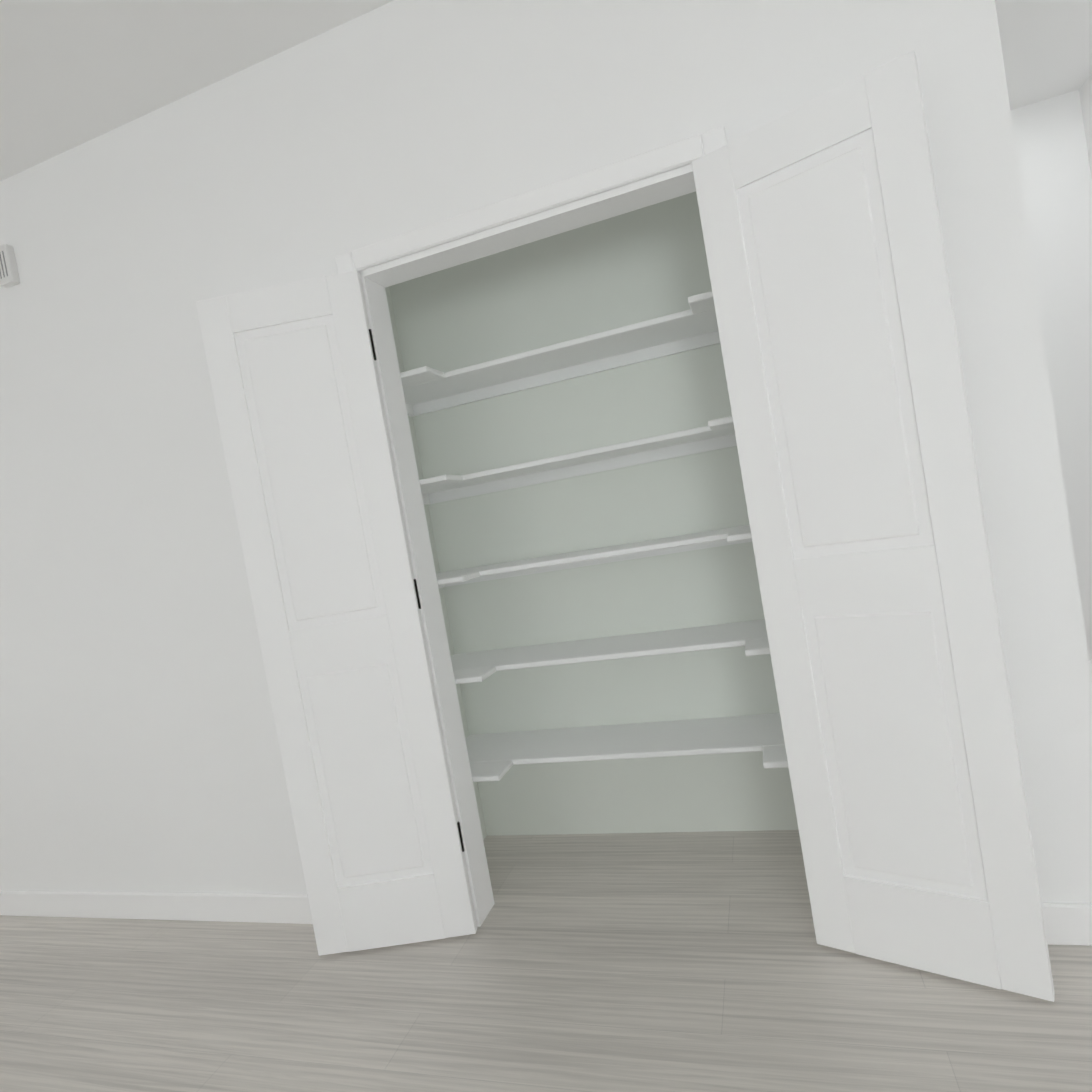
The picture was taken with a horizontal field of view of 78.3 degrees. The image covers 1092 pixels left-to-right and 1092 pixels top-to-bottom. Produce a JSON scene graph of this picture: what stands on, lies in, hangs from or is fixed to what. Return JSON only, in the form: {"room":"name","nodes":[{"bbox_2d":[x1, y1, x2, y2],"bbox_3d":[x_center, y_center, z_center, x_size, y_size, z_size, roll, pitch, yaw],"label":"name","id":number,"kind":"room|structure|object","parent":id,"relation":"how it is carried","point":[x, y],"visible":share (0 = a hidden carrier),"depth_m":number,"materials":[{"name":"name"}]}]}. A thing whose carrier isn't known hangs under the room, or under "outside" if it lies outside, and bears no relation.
{"room":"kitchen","nodes":[
{"label":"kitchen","id":0,"kind":"room"},
{"bbox_2d":[0,830,1091,1091],"bbox_3d":[-1.113,1.431,0.965,15.840,0.100,6.950,-9,2,18],"label":"floor","id":1,"kind":"structure","parent":0,"point":[652,962],"depth_m":1.76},
{"bbox_2d":[0,0,1091,902],"bbox_3d":[-0.570,-0.158,2.445,3.850,2.740,0.700,-9,2,18],"label":"wall block","id":2,"kind":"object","parent":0,"point":[138,744],"visible":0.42,"depth_m":2.31,"materials":[{"name":"white paint"}]},
{"bbox_2d":[0,244,19,287],"bbox_3d":[-1.944,-1.007,2.413,0.072,0.136,0.030,-9,2,18],"label":"door chime","id":3,"kind":"object","parent":2,"relation":"attached to","point":[9,275],"visible":1,"depth_m":2.40,"materials":[{"name":"white plastic"}]},
{"bbox_2d":[335,126,726,926],"bbox_3d":[0.101,0.070,1.942,1.150,2.100,0.136,-9,2,18],"label":"door frame","id":4,"kind":"structure","parent":2,"relation":"attached to","point":[601,206],"depth_m":1.99,"materials":[{"name":"white wood"}]},
{"bbox_2d":[196,270,476,955],"bbox_3d":[-0.623,0.225,2.022,0.486,2.010,0.160,-9,2,18],"label":"pantry door","id":5,"kind":"structure","parent":4,"relation":"attached to","point":[302,420],"depth_m":2.01,"materials":[{"name":"white wood"}]},
{"bbox_2d":[692,50,1054,1001],"bbox_3d":[0.732,0.009,1.558,0.474,2.010,0.200,-9,2,18],"label":"pantry door","id":6,"kind":"structure","parent":4,"relation":"attached to","point":[836,318],"depth_m":1.52,"materials":[{"name":"white wood"}]},
{"bbox_2d":[400,291,788,781],"bbox_3d":[0.190,0.035,2.233,1.426,1.398,0.432,-9,2,18],"label":"pantry shelves","id":7,"kind":"object","parent":2,"relation":"attached to","point":[491,756],"visible":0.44,"depth_m":2.28,"materials":[{"name":"white wood"}]},
{"bbox_2d":[0,0,1091,180],"bbox_3d":[-1.059,-1.521,2.574,15.840,0.100,10.550,-9,2,18],"label":"ceiling","id":8,"kind":"structure","parent":0,"point":[74,73],"depth_m":2.00,"materials":[{"name":"white paint"}]},
{"bbox_2d":[1011,90,1091,659],"bbox_3d":[-0.202,-0.282,4.117,6.390,2.740,0.120,-9,2,18],"label":"wall","id":9,"kind":"structure","parent":0,"point":[1053,159],"depth_m":3.15,"materials":[{"name":"white paint"}]},
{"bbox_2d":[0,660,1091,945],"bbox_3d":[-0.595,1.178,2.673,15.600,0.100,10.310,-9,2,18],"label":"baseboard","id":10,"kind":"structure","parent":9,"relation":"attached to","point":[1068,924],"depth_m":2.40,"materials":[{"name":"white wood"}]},
{"bbox_2d":[1079,74,1091,178],"bbox_3d":[2.449,-0.668,2.212,0.120,2.740,1.860,-9,2,18],"label":"wall","id":11,"kind":"structure","parent":0,"point":[1085,90],"depth_m":3.02,"materials":[{"name":"white paint"}]}
]}

